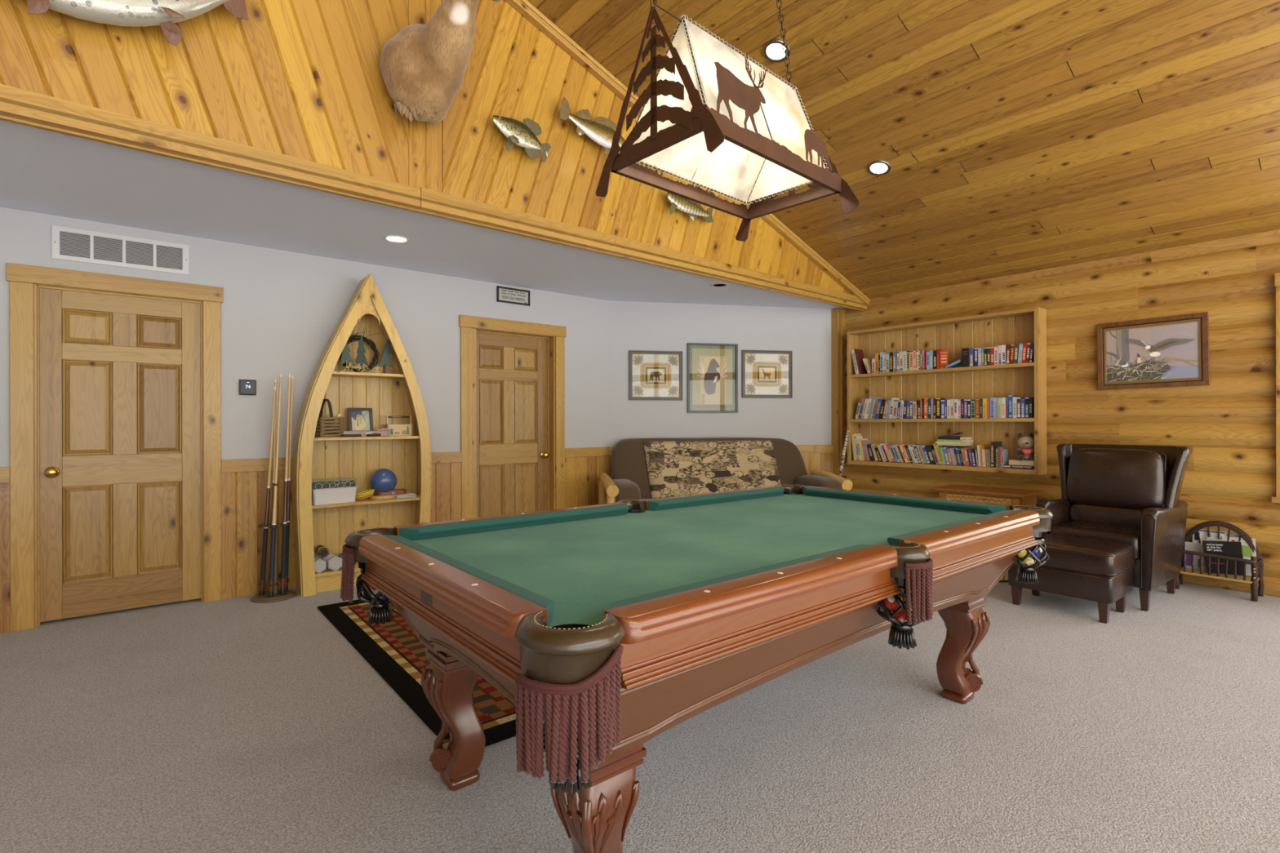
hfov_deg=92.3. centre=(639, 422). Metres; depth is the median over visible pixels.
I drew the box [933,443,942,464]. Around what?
book
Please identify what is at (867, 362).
book
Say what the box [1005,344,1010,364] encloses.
book
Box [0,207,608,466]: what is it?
wall
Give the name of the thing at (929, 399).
book
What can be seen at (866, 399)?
book
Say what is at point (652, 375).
picture
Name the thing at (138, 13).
fish
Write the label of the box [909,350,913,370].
book
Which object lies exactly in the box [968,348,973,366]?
book
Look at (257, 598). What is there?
cue rack
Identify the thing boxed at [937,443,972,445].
book
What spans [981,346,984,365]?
book
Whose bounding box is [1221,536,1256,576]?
magazine
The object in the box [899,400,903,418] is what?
book
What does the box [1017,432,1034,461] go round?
plush toy
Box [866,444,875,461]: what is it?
book
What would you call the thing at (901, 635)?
pocket
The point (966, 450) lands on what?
book
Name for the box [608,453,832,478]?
wainscoting
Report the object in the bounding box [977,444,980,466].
book
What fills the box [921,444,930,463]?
book
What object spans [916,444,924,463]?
book
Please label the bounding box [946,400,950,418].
book
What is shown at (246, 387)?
thermostat
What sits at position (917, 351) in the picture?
book
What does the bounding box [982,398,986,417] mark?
book
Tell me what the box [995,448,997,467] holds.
book
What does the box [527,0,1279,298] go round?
ceiling
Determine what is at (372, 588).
ball
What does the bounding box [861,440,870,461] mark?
book
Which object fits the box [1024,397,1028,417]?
book
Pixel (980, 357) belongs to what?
book
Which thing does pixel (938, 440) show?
book
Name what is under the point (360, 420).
photo
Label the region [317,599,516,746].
area rug
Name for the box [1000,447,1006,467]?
book
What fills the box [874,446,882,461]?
book
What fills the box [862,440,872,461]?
book
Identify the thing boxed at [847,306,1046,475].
bookcase
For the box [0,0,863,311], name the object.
wall
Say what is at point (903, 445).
book
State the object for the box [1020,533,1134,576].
cushion
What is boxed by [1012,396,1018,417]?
book
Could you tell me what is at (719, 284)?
recessed light
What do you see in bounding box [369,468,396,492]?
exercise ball
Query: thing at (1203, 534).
magazine
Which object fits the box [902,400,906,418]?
book
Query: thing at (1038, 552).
ball
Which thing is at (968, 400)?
book
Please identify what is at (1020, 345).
book
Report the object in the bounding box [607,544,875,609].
cushion
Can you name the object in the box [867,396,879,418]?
book
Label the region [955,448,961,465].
book
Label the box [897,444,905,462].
book
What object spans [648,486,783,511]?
cushion
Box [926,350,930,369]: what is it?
book
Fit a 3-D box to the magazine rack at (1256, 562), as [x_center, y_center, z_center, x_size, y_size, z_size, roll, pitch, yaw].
[4.059,0.950,4.330,0.243,0.498,0.454,0,0,-38]
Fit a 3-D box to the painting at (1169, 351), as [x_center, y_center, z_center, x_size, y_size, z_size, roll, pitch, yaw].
[3.915,-0.532,4.714,0.033,0.540,0.671,0,0,-39]
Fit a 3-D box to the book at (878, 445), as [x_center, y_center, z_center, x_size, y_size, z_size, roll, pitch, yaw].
[2.506,0.307,6.286,0.106,0.182,0.101,0,0,-39]
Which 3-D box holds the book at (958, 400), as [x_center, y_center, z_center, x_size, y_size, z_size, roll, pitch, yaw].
[2.984,-0.127,5.703,0.106,0.177,0.030,0,0,-39]
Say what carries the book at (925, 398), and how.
on the bookcase at (1027, 380)
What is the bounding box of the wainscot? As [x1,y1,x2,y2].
[0,455,609,633]
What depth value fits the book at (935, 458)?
5.84 m
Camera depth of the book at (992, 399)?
5.45 m
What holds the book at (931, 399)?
on the bookcase at (1027, 380)
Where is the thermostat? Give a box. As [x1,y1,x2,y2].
[238,379,256,395]
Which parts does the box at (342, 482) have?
lid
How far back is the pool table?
1.71 m
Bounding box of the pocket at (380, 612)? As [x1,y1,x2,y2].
[355,568,393,624]
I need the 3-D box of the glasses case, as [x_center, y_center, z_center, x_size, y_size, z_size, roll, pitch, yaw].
[-2.005,0.089,4.610,0.115,0.030,0.038,0,0,-39]
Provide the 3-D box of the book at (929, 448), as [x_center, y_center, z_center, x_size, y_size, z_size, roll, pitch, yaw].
[2.815,0.309,5.905,0.105,0.178,0.098,0,0,-39]
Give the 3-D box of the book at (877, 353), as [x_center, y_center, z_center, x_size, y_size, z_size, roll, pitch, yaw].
[2.464,-0.609,6.327,0.105,0.205,0.034,0,0,-39]
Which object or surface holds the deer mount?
attached to the wall at (303, 79)
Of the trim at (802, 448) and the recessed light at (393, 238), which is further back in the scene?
the trim at (802, 448)
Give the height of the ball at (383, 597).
0.057 m
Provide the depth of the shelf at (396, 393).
4.68 m
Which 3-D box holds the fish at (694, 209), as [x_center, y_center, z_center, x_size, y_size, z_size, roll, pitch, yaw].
[0.376,-1.642,4.769,0.502,0.176,0.105,0,0,-39]
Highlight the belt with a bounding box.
[374,488,406,495]
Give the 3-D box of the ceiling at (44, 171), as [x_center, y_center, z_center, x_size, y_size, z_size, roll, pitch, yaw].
[-1.488,-1.300,4.312,8.980,0.100,1.725,0,0,-39]
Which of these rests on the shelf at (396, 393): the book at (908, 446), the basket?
the basket
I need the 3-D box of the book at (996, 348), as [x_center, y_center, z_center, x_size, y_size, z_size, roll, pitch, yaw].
[3.183,-0.592,5.459,0.106,0.168,0.031,0,0,-39]
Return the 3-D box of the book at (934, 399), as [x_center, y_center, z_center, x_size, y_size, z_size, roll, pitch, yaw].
[2.841,-0.134,5.880,0.106,0.192,0.027,0,0,-39]
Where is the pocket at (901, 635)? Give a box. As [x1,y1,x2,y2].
[875,586,925,649]
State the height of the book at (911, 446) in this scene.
0.181 m
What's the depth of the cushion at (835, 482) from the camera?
6.00 m
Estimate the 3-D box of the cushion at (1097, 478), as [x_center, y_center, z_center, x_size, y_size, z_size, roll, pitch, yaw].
[3.409,0.403,4.405,0.242,0.431,0.570,0,0,-37]
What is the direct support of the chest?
on the floor
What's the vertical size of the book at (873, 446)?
0.182 m
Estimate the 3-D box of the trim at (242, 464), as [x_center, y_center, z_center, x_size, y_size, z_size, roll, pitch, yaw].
[-2.886,0.301,4.195,6.665,0.089,0.026,0,0,-39]
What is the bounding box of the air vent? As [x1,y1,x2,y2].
[52,225,188,275]
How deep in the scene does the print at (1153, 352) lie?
4.71 m
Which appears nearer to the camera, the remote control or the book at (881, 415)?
the remote control
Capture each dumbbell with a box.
[313,544,328,557]
[314,555,326,573]
[321,553,342,570]
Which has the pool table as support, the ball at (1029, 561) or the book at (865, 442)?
the ball at (1029, 561)
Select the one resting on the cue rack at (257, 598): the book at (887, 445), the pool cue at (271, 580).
the pool cue at (271, 580)
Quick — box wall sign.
[496,285,529,306]
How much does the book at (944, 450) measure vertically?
0.168 m
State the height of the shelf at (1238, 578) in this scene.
0.015 m
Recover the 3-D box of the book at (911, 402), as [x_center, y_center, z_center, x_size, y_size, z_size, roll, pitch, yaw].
[2.694,-0.124,6.049,0.105,0.173,0.036,0,0,-39]
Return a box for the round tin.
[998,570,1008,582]
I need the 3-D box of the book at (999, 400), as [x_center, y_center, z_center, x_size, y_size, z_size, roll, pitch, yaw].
[3.198,-0.128,5.437,0.106,0.177,0.026,0,0,-39]
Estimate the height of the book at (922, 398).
0.192 m
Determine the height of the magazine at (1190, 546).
0.190 m
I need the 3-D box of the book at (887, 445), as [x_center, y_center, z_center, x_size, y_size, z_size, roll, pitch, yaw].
[2.560,0.306,6.216,0.105,0.185,0.099,0,0,-39]
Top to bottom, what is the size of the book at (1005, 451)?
0.162 m
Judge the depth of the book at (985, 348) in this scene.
5.49 m
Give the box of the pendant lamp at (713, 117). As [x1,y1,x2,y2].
[595,0,859,241]
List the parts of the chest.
corner post, corner post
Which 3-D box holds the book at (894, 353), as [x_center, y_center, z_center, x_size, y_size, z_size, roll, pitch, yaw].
[2.587,-0.607,6.185,0.105,0.200,0.030,0,0,-39]
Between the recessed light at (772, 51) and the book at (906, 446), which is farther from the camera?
the book at (906, 446)
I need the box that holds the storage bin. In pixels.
[311,485,358,505]
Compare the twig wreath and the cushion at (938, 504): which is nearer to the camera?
the cushion at (938, 504)
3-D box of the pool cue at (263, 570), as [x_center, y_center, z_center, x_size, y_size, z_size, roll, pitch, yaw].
[-2.577,0.468,4.256,0.107,1.436,0.032,0,0,-39]
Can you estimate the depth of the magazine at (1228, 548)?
4.29 m
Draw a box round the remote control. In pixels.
[342,434,361,436]
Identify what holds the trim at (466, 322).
attached to the wall at (280, 310)
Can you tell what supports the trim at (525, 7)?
attached to the wall at (303, 79)
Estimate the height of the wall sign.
0.140 m
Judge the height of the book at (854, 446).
0.280 m
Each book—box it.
[850,349,857,374]
[851,433,861,460]
[852,349,859,374]
[853,348,867,373]
[854,401,861,418]
[854,435,862,460]
[856,438,862,460]
[857,398,865,418]
[858,438,867,460]
[861,398,868,418]
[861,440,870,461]
[862,358,871,373]
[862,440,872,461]
[865,396,871,418]
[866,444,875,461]
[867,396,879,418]
[870,397,881,418]
[870,443,879,461]
[871,357,875,373]
[871,397,884,418]
[874,399,882,418]
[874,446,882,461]
[875,352,879,373]
[876,444,884,462]
[877,443,887,462]
[878,353,879,373]
[879,399,885,418]
[880,351,883,373]
[881,444,889,462]
[882,399,888,418]
[883,351,887,372]
[883,444,892,462]
[884,399,889,418]
[886,351,890,372]
[886,443,895,462]
[887,399,891,418]
[888,351,893,372]
[888,397,899,418]
[888,444,897,462]
[891,444,901,462]
[892,400,903,418]
[893,351,896,372]
[895,444,902,462]
[897,351,899,371]
[897,400,901,418]
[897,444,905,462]
[899,351,903,371]
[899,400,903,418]
[899,444,908,462]
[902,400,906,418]
[902,444,911,462]
[903,351,906,371]
[904,444,913,462]
[906,350,911,370]
[906,400,910,418]
[907,444,915,463]
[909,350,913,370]
[909,400,912,418]
[910,444,919,463]
[912,400,916,418]
[913,350,916,370]
[913,444,922,463]
[915,350,918,370]
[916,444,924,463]
[917,400,920,418]
[918,351,919,369]
[919,444,927,463]
[920,350,922,369]
[920,399,922,418]
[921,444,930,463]
[922,350,924,369]
[922,398,924,418]
[924,350,928,369]
[924,397,931,418]
[925,445,935,464]
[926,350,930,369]
[926,398,928,418]
[928,398,931,418]
[929,350,933,368]
[930,398,933,418]
[931,448,939,464]
[933,350,937,368]
[933,398,936,418]
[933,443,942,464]
[935,441,972,444]
[935,443,943,464]
[936,397,945,418]
[937,349,942,368]
[937,436,972,439]
[937,439,973,441]
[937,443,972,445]
[939,350,947,368]
[939,447,946,464]
[940,400,944,418]
[941,431,964,436]
[942,446,951,465]
[944,400,946,418]
[945,359,961,368]
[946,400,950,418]
[946,448,953,465]
[949,448,956,465]
[950,399,954,418]
[953,448,958,465]
[954,399,957,418]
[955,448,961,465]
[957,399,960,418]
[958,448,964,466]
[960,399,964,418]
[960,448,965,466]
[961,347,968,367]
[963,447,971,466]
[964,399,968,418]
[967,399,973,417]
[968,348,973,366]
[968,448,973,466]
[970,399,975,417]
[970,448,976,466]
[973,347,977,366]
[974,448,978,466]
[975,399,979,417]
[977,347,982,365]
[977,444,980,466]
[978,444,986,466]
[979,399,982,417]
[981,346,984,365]
[981,448,986,466]
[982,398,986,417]
[984,346,986,365]
[985,448,991,466]
[986,346,990,365]
[986,397,990,417]
[988,449,991,466]
[990,346,994,364]
[990,397,999,417]
[991,441,994,467]
[994,346,998,364]
[994,397,997,417]
[994,441,1001,467]
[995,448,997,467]
[997,397,1001,417]
[997,446,1004,467]
[998,345,1001,364]
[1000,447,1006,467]
[1001,345,1006,364]
[1001,397,1005,417]
[1002,448,1008,467]
[1003,463,1034,469]
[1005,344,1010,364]
[1005,397,1008,417]
[1008,395,1017,417]
[1008,459,1034,466]
[1009,344,1014,364]
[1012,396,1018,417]
[1013,343,1019,363]
[1017,343,1022,363]
[1017,397,1024,417]
[1021,398,1025,417]
[1022,342,1026,363]
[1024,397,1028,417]
[1025,342,1031,362]
[1028,397,1034,417]
[1029,342,1034,362]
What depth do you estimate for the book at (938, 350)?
5.82 m
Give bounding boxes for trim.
[0,83,420,211]
[0,446,609,483]
[6,262,223,631]
[414,186,866,310]
[458,314,566,519]
[505,0,870,305]
[609,444,833,455]
[831,308,846,476]
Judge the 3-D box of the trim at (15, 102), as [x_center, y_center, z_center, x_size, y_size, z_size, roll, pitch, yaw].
[-2.821,-1.249,2.114,4.132,0.103,0.106,0,0,-41]
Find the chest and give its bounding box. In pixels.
[932,484,1043,506]
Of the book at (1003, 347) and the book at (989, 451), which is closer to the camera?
the book at (1003, 347)
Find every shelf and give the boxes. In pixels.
[292,273,431,596]
[1180,566,1259,583]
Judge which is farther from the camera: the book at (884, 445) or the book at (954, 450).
the book at (884, 445)
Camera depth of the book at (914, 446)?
5.97 m
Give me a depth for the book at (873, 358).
6.33 m
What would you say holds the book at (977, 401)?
on the bookcase at (1027, 380)
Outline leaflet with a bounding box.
[373,429,388,431]
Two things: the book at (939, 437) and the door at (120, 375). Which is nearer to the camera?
the door at (120, 375)
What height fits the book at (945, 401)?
0.173 m
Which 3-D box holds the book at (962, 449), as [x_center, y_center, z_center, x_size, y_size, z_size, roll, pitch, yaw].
[3.008,0.317,5.673,0.106,0.161,0.046,0,0,-39]
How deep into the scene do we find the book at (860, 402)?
6.46 m
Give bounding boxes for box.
[311,477,355,489]
[385,415,412,435]
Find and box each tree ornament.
[339,341,354,371]
[354,333,368,372]
[377,338,391,373]
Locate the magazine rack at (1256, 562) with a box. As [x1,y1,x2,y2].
[1175,520,1264,601]
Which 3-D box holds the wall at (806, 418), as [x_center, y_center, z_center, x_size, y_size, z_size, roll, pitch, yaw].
[0.932,-0.046,6.629,2.618,2.500,0.120,0,0,-11]
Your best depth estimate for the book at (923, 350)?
5.92 m
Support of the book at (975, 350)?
on the bookcase at (1027, 380)
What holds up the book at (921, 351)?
on the bookcase at (1027, 380)
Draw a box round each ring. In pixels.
[355,488,374,496]
[355,491,373,497]
[355,493,373,500]
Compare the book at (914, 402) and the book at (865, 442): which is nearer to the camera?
the book at (914, 402)
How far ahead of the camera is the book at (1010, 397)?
5.33 m
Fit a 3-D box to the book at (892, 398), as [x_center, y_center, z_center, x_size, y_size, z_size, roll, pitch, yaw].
[2.567,-0.143,6.205,0.105,0.212,0.056,0,0,-39]
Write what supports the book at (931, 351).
on the bookcase at (1027, 380)
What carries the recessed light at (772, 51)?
in the ceiling at (1015, 136)
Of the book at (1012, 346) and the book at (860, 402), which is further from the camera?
the book at (860, 402)
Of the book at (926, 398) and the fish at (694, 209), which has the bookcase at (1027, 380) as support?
the book at (926, 398)
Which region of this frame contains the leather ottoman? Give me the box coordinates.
[1008,533,1134,623]
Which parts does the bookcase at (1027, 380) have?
panel, panel, shelf, shelf, shelf, panel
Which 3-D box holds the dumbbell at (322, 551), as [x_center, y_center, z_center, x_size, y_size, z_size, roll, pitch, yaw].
[-2.321,0.935,4.478,0.072,0.072,0.172,0,0,-39]
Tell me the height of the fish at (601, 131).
0.304 m
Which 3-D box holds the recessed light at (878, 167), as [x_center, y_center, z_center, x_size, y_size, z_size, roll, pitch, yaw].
[1.764,-1.879,4.540,0.162,0.059,0.168,0,0,-39]
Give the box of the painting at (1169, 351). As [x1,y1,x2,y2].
[1097,311,1209,390]
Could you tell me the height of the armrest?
0.325 m
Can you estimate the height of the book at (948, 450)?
0.155 m
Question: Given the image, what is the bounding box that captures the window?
[1271,272,1279,503]
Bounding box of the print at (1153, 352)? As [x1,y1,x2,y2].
[1106,322,1199,382]
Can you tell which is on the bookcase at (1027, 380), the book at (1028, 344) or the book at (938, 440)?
the book at (1028, 344)
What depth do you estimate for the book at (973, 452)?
5.57 m
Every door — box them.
[39,287,200,622]
[476,332,549,517]
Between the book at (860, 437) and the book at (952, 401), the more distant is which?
the book at (860, 437)
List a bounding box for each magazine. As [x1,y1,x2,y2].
[1184,541,1204,570]
[1192,528,1227,543]
[1201,537,1225,574]
[1202,540,1244,575]
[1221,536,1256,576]
[1229,533,1242,537]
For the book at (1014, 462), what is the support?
on the book at (1008, 466)
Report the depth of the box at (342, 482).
4.44 m
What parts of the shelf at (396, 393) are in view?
shelf, panel, shelf, shelf, shelf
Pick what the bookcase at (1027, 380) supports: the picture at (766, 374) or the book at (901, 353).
the book at (901, 353)
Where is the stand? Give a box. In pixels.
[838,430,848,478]
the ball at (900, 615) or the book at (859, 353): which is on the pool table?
the ball at (900, 615)
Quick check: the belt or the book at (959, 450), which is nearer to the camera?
the belt
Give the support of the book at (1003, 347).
on the bookcase at (1027, 380)
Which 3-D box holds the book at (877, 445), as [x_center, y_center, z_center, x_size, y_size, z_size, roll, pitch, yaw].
[2.491,0.312,6.303,0.106,0.173,0.078,0,0,-39]
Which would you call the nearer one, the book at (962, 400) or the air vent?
the air vent
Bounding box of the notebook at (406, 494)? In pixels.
[394,493,415,497]
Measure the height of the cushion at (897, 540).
0.043 m
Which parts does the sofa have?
post, post, print panel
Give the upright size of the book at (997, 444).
0.227 m
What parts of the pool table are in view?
rail, leg, rail, leg, rail, rail, rail, leg, rail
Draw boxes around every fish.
[26,0,248,45]
[492,115,551,162]
[559,96,625,155]
[666,192,713,222]
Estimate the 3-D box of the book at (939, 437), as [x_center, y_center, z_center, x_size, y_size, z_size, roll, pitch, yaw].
[2.950,0.146,5.759,0.130,0.026,0.252,0,0,-38]
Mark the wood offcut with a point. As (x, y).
(339, 415)
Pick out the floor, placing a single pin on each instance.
(234, 725)
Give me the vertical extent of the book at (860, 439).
0.230 m
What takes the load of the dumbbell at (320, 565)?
on the shelf at (396, 393)
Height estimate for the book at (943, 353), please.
0.172 m
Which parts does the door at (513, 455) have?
knob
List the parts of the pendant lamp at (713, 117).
peak plate, chain, lamp cord, rawhide panel, rawhide panel, frame, rawhide panel, rawhide panel, chain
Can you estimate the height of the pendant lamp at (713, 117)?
1.968 m
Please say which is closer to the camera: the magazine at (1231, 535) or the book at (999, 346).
the magazine at (1231, 535)
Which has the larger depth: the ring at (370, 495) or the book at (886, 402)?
the book at (886, 402)
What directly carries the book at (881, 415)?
on the bookcase at (1027, 380)
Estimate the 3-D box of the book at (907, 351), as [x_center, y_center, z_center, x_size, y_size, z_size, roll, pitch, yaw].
[2.675,-0.608,6.079,0.105,0.202,0.029,0,0,-39]
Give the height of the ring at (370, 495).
0.043 m
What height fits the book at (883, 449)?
0.170 m
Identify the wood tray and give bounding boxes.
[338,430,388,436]
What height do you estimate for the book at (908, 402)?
0.174 m
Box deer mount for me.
[379,0,500,123]
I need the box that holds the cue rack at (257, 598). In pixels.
[249,515,297,603]
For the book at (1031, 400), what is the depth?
5.22 m
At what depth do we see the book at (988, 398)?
5.47 m
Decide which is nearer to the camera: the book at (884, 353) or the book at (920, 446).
the book at (920, 446)
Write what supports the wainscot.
attached to the wall at (280, 310)
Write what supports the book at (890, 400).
on the bookcase at (1027, 380)
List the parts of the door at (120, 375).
knob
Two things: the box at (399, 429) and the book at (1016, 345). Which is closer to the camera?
the box at (399, 429)
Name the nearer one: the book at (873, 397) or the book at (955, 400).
the book at (955, 400)
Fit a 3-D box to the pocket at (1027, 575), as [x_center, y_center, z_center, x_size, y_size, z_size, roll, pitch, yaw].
[1.656,0.588,2.633,0.159,0.196,0.159,0,0,-39]
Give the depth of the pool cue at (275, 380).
4.33 m
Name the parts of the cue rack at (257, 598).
post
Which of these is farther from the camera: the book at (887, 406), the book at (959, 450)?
the book at (887, 406)
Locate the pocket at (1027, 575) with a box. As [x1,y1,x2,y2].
[1013,537,1049,584]
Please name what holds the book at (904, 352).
on the bookcase at (1027, 380)
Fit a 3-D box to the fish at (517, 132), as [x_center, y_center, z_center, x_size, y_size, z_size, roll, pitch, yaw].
[-0.732,-1.763,3.796,0.407,0.252,0.133,0,0,-39]
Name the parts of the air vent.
louvre panel, louvre panel, louvre panel, louvre panel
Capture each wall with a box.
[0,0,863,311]
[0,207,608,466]
[608,300,839,446]
[841,229,1279,597]
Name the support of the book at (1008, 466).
on the bookcase at (1027, 380)
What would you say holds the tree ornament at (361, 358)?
on the shelf at (396, 393)
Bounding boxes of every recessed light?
[382,235,409,243]
[710,282,728,287]
[762,39,790,62]
[866,160,891,175]
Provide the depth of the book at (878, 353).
6.27 m
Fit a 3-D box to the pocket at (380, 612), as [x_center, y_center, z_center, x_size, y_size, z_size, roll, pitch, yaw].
[-0.901,0.594,2.134,0.159,0.196,0.159,0,0,-39]
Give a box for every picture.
[628,350,682,399]
[687,342,737,413]
[742,350,792,398]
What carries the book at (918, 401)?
on the bookcase at (1027, 380)
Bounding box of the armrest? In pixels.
[606,479,640,502]
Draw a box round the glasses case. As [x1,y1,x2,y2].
[364,432,381,436]
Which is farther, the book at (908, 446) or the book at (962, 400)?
the book at (908, 446)
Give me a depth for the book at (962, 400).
5.64 m
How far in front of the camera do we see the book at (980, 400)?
5.52 m
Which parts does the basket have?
handle, handle, handle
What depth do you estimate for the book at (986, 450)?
5.48 m
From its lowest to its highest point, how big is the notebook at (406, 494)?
0.011 m
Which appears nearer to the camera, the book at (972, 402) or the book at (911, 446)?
the book at (972, 402)
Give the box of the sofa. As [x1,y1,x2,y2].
[598,437,853,504]
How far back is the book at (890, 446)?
6.16 m
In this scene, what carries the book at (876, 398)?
on the bookcase at (1027, 380)
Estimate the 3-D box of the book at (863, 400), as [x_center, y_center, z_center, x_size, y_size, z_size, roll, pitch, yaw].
[2.370,-0.146,6.473,0.136,0.218,0.086,0,0,-39]
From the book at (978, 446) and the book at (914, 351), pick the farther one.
the book at (914, 351)
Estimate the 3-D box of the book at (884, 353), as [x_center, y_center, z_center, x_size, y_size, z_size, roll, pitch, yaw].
[2.521,-0.610,6.268,0.106,0.207,0.033,0,0,-39]
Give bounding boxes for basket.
[314,398,343,437]
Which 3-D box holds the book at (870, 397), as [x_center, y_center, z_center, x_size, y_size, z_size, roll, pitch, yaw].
[2.420,-0.152,6.416,0.135,0.231,0.083,0,0,-39]
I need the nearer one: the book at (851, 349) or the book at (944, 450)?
the book at (944, 450)
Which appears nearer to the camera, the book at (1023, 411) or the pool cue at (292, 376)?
the pool cue at (292, 376)
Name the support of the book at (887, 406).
on the bookcase at (1027, 380)
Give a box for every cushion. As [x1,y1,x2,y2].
[382,534,555,626]
[399,503,628,540]
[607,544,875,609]
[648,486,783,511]
[795,475,842,488]
[804,487,1006,514]
[887,510,1017,546]
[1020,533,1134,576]
[1048,521,1140,559]
[1066,448,1168,509]
[1069,503,1142,528]
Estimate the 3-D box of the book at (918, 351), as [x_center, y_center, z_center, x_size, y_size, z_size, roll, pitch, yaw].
[2.746,-0.600,5.991,0.106,0.185,0.022,0,0,-39]
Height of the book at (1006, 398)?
0.177 m
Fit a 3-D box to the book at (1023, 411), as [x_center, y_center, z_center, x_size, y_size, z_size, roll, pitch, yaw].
[3.318,-0.123,5.297,0.106,0.168,0.029,0,0,-39]
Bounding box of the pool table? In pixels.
[340,484,1053,852]
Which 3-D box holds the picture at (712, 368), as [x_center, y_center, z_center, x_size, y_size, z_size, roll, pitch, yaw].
[0.773,-0.471,6.524,0.556,0.735,0.021,0,0,-11]
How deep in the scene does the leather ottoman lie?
3.78 m
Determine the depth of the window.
4.17 m
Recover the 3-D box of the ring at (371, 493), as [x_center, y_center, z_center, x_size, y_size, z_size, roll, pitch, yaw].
[-2.078,0.545,4.640,0.133,0.043,0.103,0,0,-44]
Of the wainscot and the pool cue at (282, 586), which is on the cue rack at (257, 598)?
the pool cue at (282, 586)
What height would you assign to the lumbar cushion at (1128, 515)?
0.178 m
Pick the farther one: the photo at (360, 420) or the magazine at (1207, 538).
the photo at (360, 420)
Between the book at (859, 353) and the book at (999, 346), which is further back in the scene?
the book at (859, 353)
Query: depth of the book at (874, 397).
6.33 m
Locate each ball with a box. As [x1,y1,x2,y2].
[365,582,376,591]
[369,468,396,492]
[373,590,386,603]
[883,595,901,610]
[893,608,906,623]
[902,595,911,611]
[1017,549,1026,557]
[1021,556,1034,567]
[1026,546,1042,557]
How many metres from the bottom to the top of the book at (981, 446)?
0.198 m
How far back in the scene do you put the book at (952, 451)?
5.71 m
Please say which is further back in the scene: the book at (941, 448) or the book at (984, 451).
the book at (941, 448)
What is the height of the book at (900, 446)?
0.178 m
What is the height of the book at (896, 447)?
0.175 m
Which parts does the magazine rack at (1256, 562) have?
post, post, rail, post, post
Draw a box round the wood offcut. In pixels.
[333,413,342,424]
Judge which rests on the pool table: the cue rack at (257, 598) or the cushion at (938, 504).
the cushion at (938, 504)
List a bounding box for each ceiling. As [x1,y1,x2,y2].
[0,120,846,309]
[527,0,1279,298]
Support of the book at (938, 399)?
on the bookcase at (1027, 380)
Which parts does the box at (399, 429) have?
handle, box panel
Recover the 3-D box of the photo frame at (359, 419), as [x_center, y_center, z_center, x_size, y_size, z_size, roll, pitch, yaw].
[-2.136,-0.005,4.701,0.176,0.215,0.052,0,0,-41]
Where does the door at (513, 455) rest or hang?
in the wall at (280, 310)
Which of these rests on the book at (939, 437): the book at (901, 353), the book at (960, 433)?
the book at (960, 433)
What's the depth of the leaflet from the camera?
4.66 m
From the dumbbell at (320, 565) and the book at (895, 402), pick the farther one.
the book at (895, 402)
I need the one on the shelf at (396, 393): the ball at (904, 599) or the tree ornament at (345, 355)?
the tree ornament at (345, 355)
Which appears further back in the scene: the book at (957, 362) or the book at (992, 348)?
the book at (957, 362)
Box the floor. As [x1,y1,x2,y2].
[0,582,1279,852]
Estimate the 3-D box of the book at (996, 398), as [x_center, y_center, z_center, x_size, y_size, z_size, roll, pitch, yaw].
[3.183,-0.128,5.462,0.106,0.178,0.024,0,0,-39]
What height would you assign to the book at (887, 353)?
0.203 m
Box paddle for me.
[369,493,403,499]
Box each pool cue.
[258,386,275,595]
[267,373,281,596]
[271,378,276,515]
[280,373,290,595]
[285,375,293,591]
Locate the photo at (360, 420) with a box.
[351,410,369,431]
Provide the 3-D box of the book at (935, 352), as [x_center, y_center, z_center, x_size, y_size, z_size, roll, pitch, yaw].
[2.840,-0.596,5.868,0.105,0.178,0.031,0,0,-39]
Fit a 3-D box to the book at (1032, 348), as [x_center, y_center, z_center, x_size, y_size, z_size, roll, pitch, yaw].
[3.356,-0.591,5.241,0.106,0.164,0.030,0,0,-39]
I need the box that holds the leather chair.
[1035,443,1192,611]
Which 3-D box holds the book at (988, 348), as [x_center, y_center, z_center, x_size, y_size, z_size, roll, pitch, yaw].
[3.143,-0.591,5.503,0.105,0.165,0.026,0,0,-39]
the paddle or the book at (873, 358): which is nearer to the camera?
the paddle
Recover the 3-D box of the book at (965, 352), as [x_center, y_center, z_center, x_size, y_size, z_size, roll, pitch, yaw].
[3.016,-0.594,5.656,0.106,0.172,0.065,0,0,-39]
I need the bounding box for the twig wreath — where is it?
[338,326,382,373]
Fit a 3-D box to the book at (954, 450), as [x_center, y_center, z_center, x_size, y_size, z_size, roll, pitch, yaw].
[2.965,0.319,5.722,0.105,0.157,0.046,0,0,-39]
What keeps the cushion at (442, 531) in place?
on the pool table
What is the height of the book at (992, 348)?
0.165 m
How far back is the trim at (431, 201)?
4.30 m
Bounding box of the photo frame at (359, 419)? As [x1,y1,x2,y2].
[347,408,373,431]
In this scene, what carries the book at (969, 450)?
on the bookcase at (1027, 380)

